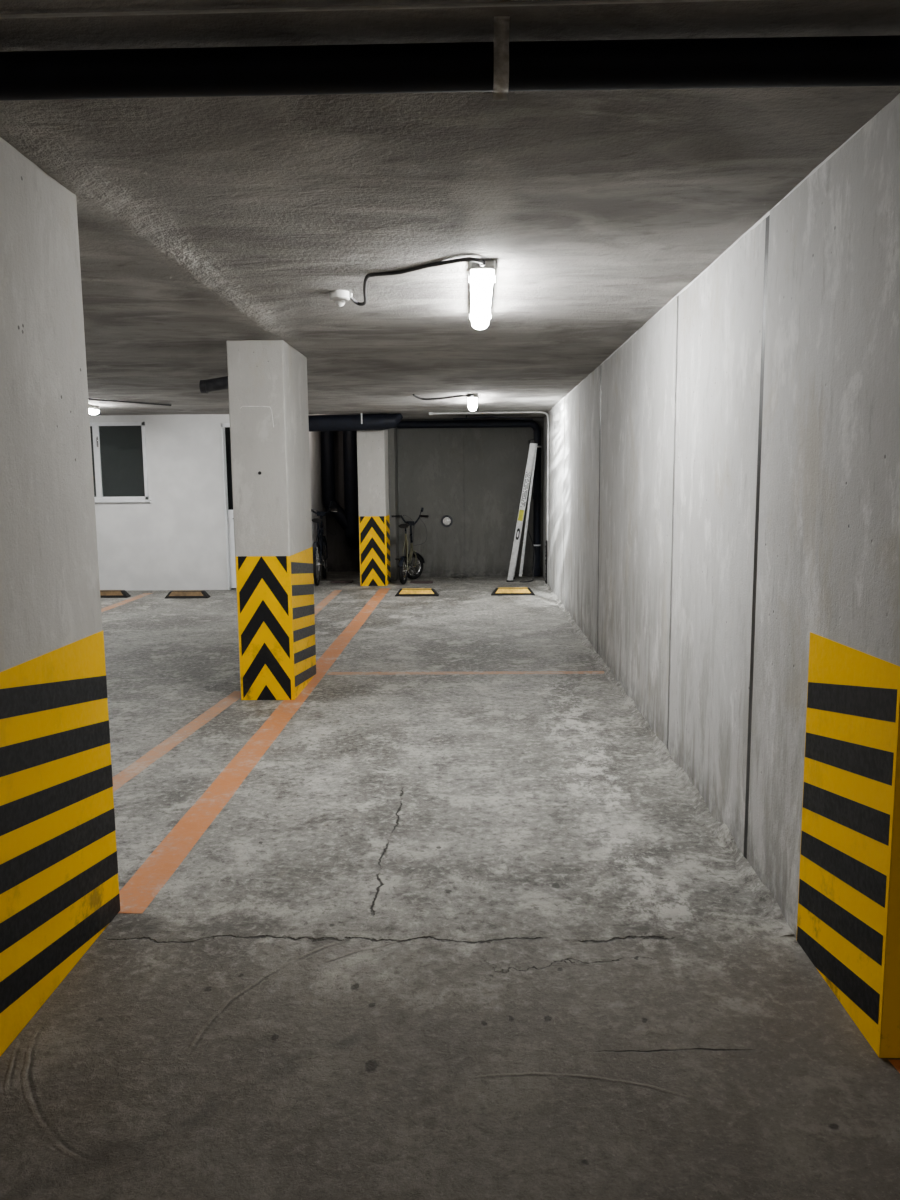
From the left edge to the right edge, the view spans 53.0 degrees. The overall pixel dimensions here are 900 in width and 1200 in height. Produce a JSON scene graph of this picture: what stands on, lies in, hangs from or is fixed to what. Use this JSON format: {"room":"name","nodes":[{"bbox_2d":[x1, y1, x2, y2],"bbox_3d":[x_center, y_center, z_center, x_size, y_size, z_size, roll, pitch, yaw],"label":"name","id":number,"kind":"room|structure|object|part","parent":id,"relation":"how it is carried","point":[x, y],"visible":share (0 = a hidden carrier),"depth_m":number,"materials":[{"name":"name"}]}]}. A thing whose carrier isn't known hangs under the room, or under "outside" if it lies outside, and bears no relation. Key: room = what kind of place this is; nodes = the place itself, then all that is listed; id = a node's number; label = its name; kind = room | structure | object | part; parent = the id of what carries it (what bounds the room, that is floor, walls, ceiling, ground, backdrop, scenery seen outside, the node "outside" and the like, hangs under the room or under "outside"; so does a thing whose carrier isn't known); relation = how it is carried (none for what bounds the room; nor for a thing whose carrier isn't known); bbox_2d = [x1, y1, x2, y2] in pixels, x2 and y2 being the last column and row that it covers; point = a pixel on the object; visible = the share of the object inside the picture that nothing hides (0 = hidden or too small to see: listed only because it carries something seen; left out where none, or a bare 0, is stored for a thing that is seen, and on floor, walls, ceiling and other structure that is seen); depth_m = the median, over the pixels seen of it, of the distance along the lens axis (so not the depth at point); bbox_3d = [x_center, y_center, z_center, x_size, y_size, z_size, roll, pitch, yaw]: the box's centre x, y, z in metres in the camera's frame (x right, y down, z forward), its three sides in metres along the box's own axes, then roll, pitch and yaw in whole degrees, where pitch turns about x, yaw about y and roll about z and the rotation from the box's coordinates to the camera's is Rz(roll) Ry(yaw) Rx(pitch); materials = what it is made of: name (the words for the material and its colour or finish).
{"room":"parking garage","nodes":[
{"label":"parking garage","id":0,"kind":"room"},
{"bbox_2d":[89,414,326,589],"bbox_3d":[-5.373,-1.497,13.823,6.550,2.430,2.480,0,8,2],"label":"wall","id":1,"kind":"structure","parent":0,"point":[176,540],"depth_m":12.59,"materials":[{"name":"white paint"}]},
{"bbox_2d":[90,422,150,502],"bbox_3d":[-4.899,-1.900,12.511,1.470,1.095,0.090,0,8,2],"label":"window","id":2,"kind":"structure","parent":1,"relation":"in","point":[119,458],"depth_m":12.51,"materials":[{"name":"white metal"}]},
{"bbox_3d":[-5.242,-1.917,12.531,0.635,0.970,0.006,0,8,2],"label":"pane","id":3,"kind":"part","parent":2,"relation":"part of","materials":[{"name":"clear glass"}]},
{"bbox_3d":[-4.542,-1.921,12.513,0.605,0.970,0.006,0,8,2],"label":"pane","id":4,"kind":"part","parent":2,"relation":"part of","materials":[{"name":"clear glass"}]},
{"bbox_3d":[-4.895,-1.371,12.556,1.470,0.034,0.040,0,8,2],"label":"sill","id":5,"kind":"part","parent":2,"relation":"part of","materials":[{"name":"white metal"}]},
{"bbox_2d":[221,423,235,589],"bbox_3d":[-2.714,-1.289,12.561,0.830,2.300,0.143,0,8,2],"label":"door","id":6,"kind":"structure","parent":1,"relation":"in","point":[225,427],"depth_m":12.56,"materials":[{"name":"white metal"}]},
{"bbox_3d":[-2.755,-1.822,12.511,0.684,1.130,0.007,0,8,2],"label":"pane","id":7,"kind":"part","parent":6,"relation":"part of","materials":[{"name":"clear glass"}]},
{"bbox_2d":[326,431,359,571],"bbox_3d":[-4.813,-1.684,15.187,7.600,2.430,0.300,0,8,2],"label":"wall","id":8,"kind":"structure","parent":0,"point":[342,558],"depth_m":15.05,"materials":[{"name":"concrete"}]},
{"bbox_2d":[321,431,358,548],"bbox_3d":[-1.760,-1.829,14.666,0.599,2.036,0.522,0,8,2],"label":"pipe","id":9,"kind":"object","parent":8,"relation":"attached to","point":[348,519],"visible":0.85,"depth_m":14.44,"materials":[{"name":"black plastic"}]},
{"bbox_2d":[388,427,398,580],"bbox_3d":[-1.038,-1.544,13.873,0.455,2.430,0.750,0,8,2],"label":"wall pier","id":10,"kind":"object","parent":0,"point":[392,433],"visible":0.14,"depth_m":13.56,"materials":[{"name":"concrete"}]},
{"bbox_2d":[0,571,899,1199],"bbox_3d":[-2.264,0.927,5.025,13.200,0.121,23.600,0,8,2],"label":"floor","id":11,"kind":"structure","parent":0,"point":[437,918],"depth_m":2.81,"materials":[{"name":"concrete"}]},
{"bbox_2d":[0,137,119,1055],"bbox_3d":[-1.436,-0.045,2.613,0.493,2.429,0.883,0,8,2],"label":"concrete column","id":12,"kind":"structure","parent":11,"relation":"on","point":[59,883],"depth_m":2.66,"materials":[{"name":"yellow paint"}]},
{"bbox_2d":[100,590,130,597],"bbox_3d":[-4.547,-0.083,11.992,0.572,0.093,0.144,0,8,2],"label":"wheel stop","id":13,"kind":"object","parent":11,"relation":"on","point":[103,593],"visible":0.59,"depth_m":11.93,"materials":[{"name":"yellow rubber"}]},
{"bbox_3d":[-4.549,-0.087,11.936,0.464,0.054,0.022,0,8,2],"label":"panel","id":14,"kind":"part","parent":13,"relation":"part of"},
{"bbox_2d":[165,590,210,597],"bbox_3d":[-3.450,-0.076,11.864,0.572,0.093,0.144,0,8,2],"label":"wheel stop","id":15,"kind":"object","parent":11,"relation":"on","point":[176,593],"visible":1,"depth_m":11.81,"materials":[{"name":"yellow rubber"}]},
{"bbox_3d":[-3.452,-0.080,11.808,0.464,0.054,0.022,0,8,2],"label":"panel","id":16,"kind":"part","parent":15,"relation":"part of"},
{"bbox_2d":[226,340,315,699],"bbox_3d":[-1.265,-0.567,6.529,0.380,2.429,0.874,0,8,2],"label":"concrete column","id":17,"kind":"structure","parent":11,"relation":"on","point":[268,387],"depth_m":6.14,"materials":[{"name":"yellow paint"}]},
{"bbox_2d":[311,501,337,585],"bbox_3d":[-1.946,-0.869,13.504,0.528,1.203,1.553,-1,8,-1],"label":"bicycle","id":18,"kind":"object","parent":11,"relation":"on","point":[320,545],"visible":0.97,"depth_m":13.39,"materials":[{"name":"metal"}]},
{"bbox_3d":[-1.944,-0.830,13.438,0.128,0.544,0.807,-1,8,-1],"label":"frame","id":19,"kind":"part","parent":18,"relation":"part of","materials":[{"name":"paint"}]},
{"bbox_2d":[331,580,352,582],"bbox_3d":[-1.609,-0.272,13.451,0.320,0.030,0.150,0,8,2],"label":"board","id":20,"kind":"object","parent":11,"relation":"on","point":[332,581],"visible":1,"depth_m":13.38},
{"bbox_2d":[357,429,390,585],"bbox_3d":[-1.103,-1.441,13.105,0.393,2.429,0.543,0,8,2],"label":"concrete column","id":21,"kind":"structure","parent":11,"relation":"on","point":[372,445],"depth_m":12.87,"materials":[{"name":"yellow paint"}]},
{"bbox_2d":[391,507,428,583],"bbox_3d":[-0.561,-0.817,13.399,0.548,1.103,0.968,-2,8,-10],"label":"bicycle","id":22,"kind":"object","parent":11,"relation":"on","point":[404,561],"visible":1,"depth_m":13.51,"materials":[{"name":"metal"}]},
{"bbox_3d":[-0.626,-0.725,13.395,0.128,0.542,0.608,1,8,10],"label":"frame","id":23,"kind":"part","parent":22,"relation":"part of","materials":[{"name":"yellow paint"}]},
{"bbox_3d":[-0.585,-0.987,13.596,0.033,0.355,0.083,1,8,10],"label":"stem","id":24,"kind":"part","parent":22,"relation":"part of","materials":[{"name":"paint"}]},
{"bbox_2d":[395,588,438,595],"bbox_3d":[-0.435,-0.103,11.855,0.572,0.093,0.144,0,8,2],"label":"wheel stop","id":25,"kind":"object","parent":11,"relation":"on","point":[405,591],"visible":1,"depth_m":11.80,"materials":[{"name":"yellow rubber"}]},
{"bbox_3d":[-0.436,-0.107,11.798,0.464,0.054,0.022,0,8,2],"label":"panel","id":26,"kind":"part","parent":25,"relation":"part of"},
{"bbox_2d":[410,581,432,583],"bbox_3d":[-0.417,-0.264,13.316,0.330,0.028,0.160,0,8,2],"label":"board","id":27,"kind":"object","parent":11,"relation":"on","point":[411,582],"visible":1,"depth_m":13.24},
{"bbox_2d":[449,573,468,577],"bbox_3d":[0.139,-0.382,14.008,0.307,0.068,0.117,0,8,2],"label":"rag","id":28,"kind":"object","parent":11,"relation":"on","point":[457,575],"visible":1,"depth_m":13.97,"materials":[{"name":"fabric"}]},
{"bbox_2d":[491,587,534,595],"bbox_3d":[0.826,-0.114,11.851,0.572,0.093,0.144,0,8,2],"label":"wheel stop","id":29,"kind":"object","parent":11,"relation":"on","point":[517,590],"visible":1,"depth_m":11.79,"materials":[{"name":"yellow rubber"}]},
{"bbox_3d":[0.824,-0.118,11.795,0.464,0.054,0.022,0,8,2],"label":"panel","id":30,"kind":"part","parent":29,"relation":"part of","materials":[{"name":"yellow plastic"}]},
{"bbox_2d":[506,439,537,581],"bbox_3d":[1.066,-1.327,13.443,0.466,2.075,0.458,0,8,2],"label":"stepladder","id":31,"kind":"object","parent":11,"relation":"on","point":[530,466],"visible":1,"depth_m":13.25,"materials":[{"name":"metal"}]},
{"bbox_3d":[1.089,-1.338,13.654,0.402,2.013,0.028,0,8,2],"label":"rail","id":32,"kind":"part","parent":31,"relation":"part of","materials":[{"name":"metal"}]},
{"bbox_3d":[1.151,-1.329,13.277,0.268,1.924,0.022,0,8,2],"label":"rail","id":33,"kind":"part","parent":31,"relation":"part of","materials":[{"name":"metal"}]},
{"bbox_2d":[520,530,534,581],"bbox_3d":[1.190,-0.666,13.573,0.168,0.724,0.782,1,8,13],"label":"hose","id":34,"kind":"object","parent":11,"relation":"on","point":[527,530],"visible":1,"depth_m":13.70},
{"bbox_2d":[0,0,899,418],"bbox_3d":[-2.287,-1.624,4.686,13.200,0.231,23.600,0,8,2],"label":"ceiling","id":35,"kind":"structure","parent":0,"point":[204,223],"depth_m":2.94,"materials":[{"name":"concrete"}]},
{"bbox_2d":[89,405,99,414],"bbox_3d":[-4.361,-2.233,10.435,0.122,0.098,1.291,0,8,2],"label":"ceiling lamp","id":36,"kind":"object","parent":35,"relation":"attached to","point":[93,410],"visible":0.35,"depth_m":10.90,"materials":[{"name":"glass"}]},
{"bbox_2d":[89,409,98,414],"bbox_3d":[-4.360,-2.212,10.448,0.100,0.052,1.246,0,8,2],"label":"diffuser","id":37,"kind":"object","parent":36,"relation":"attached to","point":[91,411],"depth_m":10.92,"materials":[{"name":"white plastic"}]},
{"bbox_2d":[88,398,170,405],"bbox_3d":[-3.792,-2.240,10.195,1.480,0.030,0.220,-8,10,-44],"label":"cable","id":38,"kind":"object","parent":35,"relation":"attached to","point":[88,398],"visible":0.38,"depth_m":10.29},
{"bbox_2d":[199,376,227,392],"bbox_3d":[-1.785,-1.902,7.816,0.741,0.217,0.119,-1,8,-2],"label":"pipe","id":39,"kind":"object","parent":35,"relation":"attached to","point":[221,383],"visible":0.41,"depth_m":7.76,"materials":[{"name":"black plastic"}]},
{"bbox_2d":[330,290,352,306],"bbox_3d":[-0.545,-1.492,4.477,0.102,0.071,0.100,7,11,44],"label":"sensor","id":40,"kind":"object","parent":35,"relation":"attached to","point":[339,297],"visible":1,"depth_m":4.44,"materials":[{"name":"white plastic"}]},
{"bbox_2d":[308,413,402,431],"bbox_3d":[-1.373,-2.471,12.550,1.428,0.245,0.238,0,8,2],"label":"duct","id":41,"kind":"object","parent":35,"relation":"attached to","point":[348,422],"visible":0.84,"depth_m":12.45,"materials":[{"name":"black plastic"}]},
{"bbox_2d":[0,0,754,18],"bbox_3d":[0.040,-1.165,1.768,6.000,0.007,0.008,0,8,2],"label":"conduit","id":42,"kind":"object","parent":35,"relation":"attached to","point":[587,2],"visible":1,"depth_m":1.77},
{"bbox_2d":[350,257,483,305],"bbox_3d":[-0.256,-1.449,4.104,0.250,0.058,0.992,-6,9,-37],"label":"cable","id":43,"kind":"object","parent":35,"relation":"attached to","point":[471,259],"visible":1,"depth_m":3.97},
{"bbox_2d":[413,394,472,399],"bbox_3d":[-0.055,-2.233,9.922,0.672,0.051,0.372,1,8,12],"label":"cable","id":44,"kind":"object","parent":35,"relation":"attached to","point":[414,395],"visible":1,"depth_m":9.87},
{"bbox_2d":[0,35,899,100],"bbox_3d":[-2.355,-1.113,1.981,13.200,0.130,0.091,0,8,2],"label":"ceiling beam","id":45,"kind":"structure","parent":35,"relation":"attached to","point":[829,61],"depth_m":1.89,"materials":[{"name":"black plastic"}]},
{"bbox_2d":[467,394,477,410],"bbox_3d":[0.260,-2.273,10.412,0.122,0.098,1.291,0,8,2],"label":"ceiling lamp","id":46,"kind":"object","parent":35,"relation":"attached to","point":[472,403],"visible":0.91,"depth_m":9.90,"materials":[{"name":"glass"}]},
{"bbox_2d":[468,398,476,410],"bbox_3d":[0.261,-2.252,10.426,0.100,0.052,1.246,0,8,2],"label":"diffuser","id":47,"kind":"object","parent":46,"relation":"attached to","point":[472,402],"depth_m":10.05,"materials":[{"name":"white plastic"}]},
{"bbox_2d":[468,259,495,329],"bbox_3d":[0.153,-1.480,4.446,0.122,0.098,1.291,0,8,2],"label":"ceiling lamp","id":48,"kind":"object","parent":35,"relation":"attached to","point":[481,275],"visible":0.98,"depth_m":4.07,"materials":[{"name":"white plastic"}]},
{"bbox_2d":[471,270,493,329],"bbox_3d":[0.154,-1.459,4.459,0.100,0.052,1.246,0,8,2],"label":"diffuser","id":49,"kind":"object","parent":48,"relation":"attached to","point":[482,281],"depth_m":4.19,"materials":[{"name":"white plastic"}]},
{"bbox_2d":[453,415,532,419],"bbox_3d":[0.622,-2.640,13.069,1.149,0.076,0.269,0,8,2],"label":"cable tray","id":50,"kind":"object","parent":35,"relation":"attached to","point":[466,417],"visible":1,"depth_m":12.99,"materials":[{"name":"black plastic"}]},
{"bbox_2d":[493,16,509,99],"bbox_3d":[0.107,-1.133,1.893,0.032,0.114,0.119,0,8,2],"label":"strap","id":51,"kind":"object","parent":35,"relation":"attached to","point":[501,23],"visible":1,"depth_m":1.87,"materials":[{"name":"metal"}]},
{"bbox_2d":[397,418,542,576],"bbox_3d":[0.386,-1.585,14.084,2.650,2.430,0.250,0,8,2],"label":"wall","id":52,"kind":"structure","parent":0,"point":[474,477],"depth_m":13.96,"materials":[{"name":"concrete"}]},
{"bbox_2d":[441,515,452,526],"bbox_3d":[-0.050,-1.222,14.001,0.188,0.188,0.032,0,8,2],"label":"air vent","id":53,"kind":"object","parent":52,"relation":"in","point":[446,521],"visible":1,"depth_m":14.00,"materials":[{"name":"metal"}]},
{"bbox_2d":[397,420,540,576],"bbox_3d":[0.300,-1.545,13.824,2.192,2.381,0.194,0,8,2],"label":"drain pipe","id":54,"kind":"object","parent":52,"relation":"attached to","point":[532,424],"visible":0.92,"depth_m":13.68,"materials":[{"name":"black plastic"}]},
{"bbox_2d":[543,94,899,1057],"bbox_3d":[2.830,-0.803,8.019,3.153,2.430,11.853,0,8,2],"label":"wall","id":55,"kind":"structure","parent":0,"point":[724,486],"depth_m":3.12,"materials":[{"name":"concrete"}]},
{"bbox_2d":[433,411,548,539],"bbox_3d":[0.565,-1.702,12.461,1.597,1.764,0.032,0,8,3],"label":"conduit","id":56,"kind":"object","parent":55,"relation":"attached to","point":[504,411],"visible":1,"depth_m":12.37,"materials":[{"name":"white plastic"}]},
{"bbox_2d":[545,540,546,583],"bbox_3d":[1.381,-0.536,12.886,0.044,0.634,0.045,0,8,2],"label":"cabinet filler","id":57,"kind":"object","parent":55,"relation":"attached to","point":[546,540],"visible":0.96,"depth_m":12.87,"materials":[{"name":"black rubber"}]},
{"bbox_2d":[543,583,793,935],"bbox_3d":[1.220,0.422,7.911,0.086,0.059,9.970,0,8,2],"label":"baseboard","id":58,"kind":"structure","parent":55,"relation":"attached to","point":[762,894],"depth_m":4.07,"materials":[{"name":"concrete"}]},
{"bbox_2d":[548,93,899,411],"bbox_3d":[1.230,-1.912,7.308,0.007,0.015,10.550,0,8,2],"label":"trim","id":59,"kind":"structure","parent":55,"relation":"attached to","point":[854,134],"depth_m":3.36,"materials":[{"name":"white paint"}]}
]}

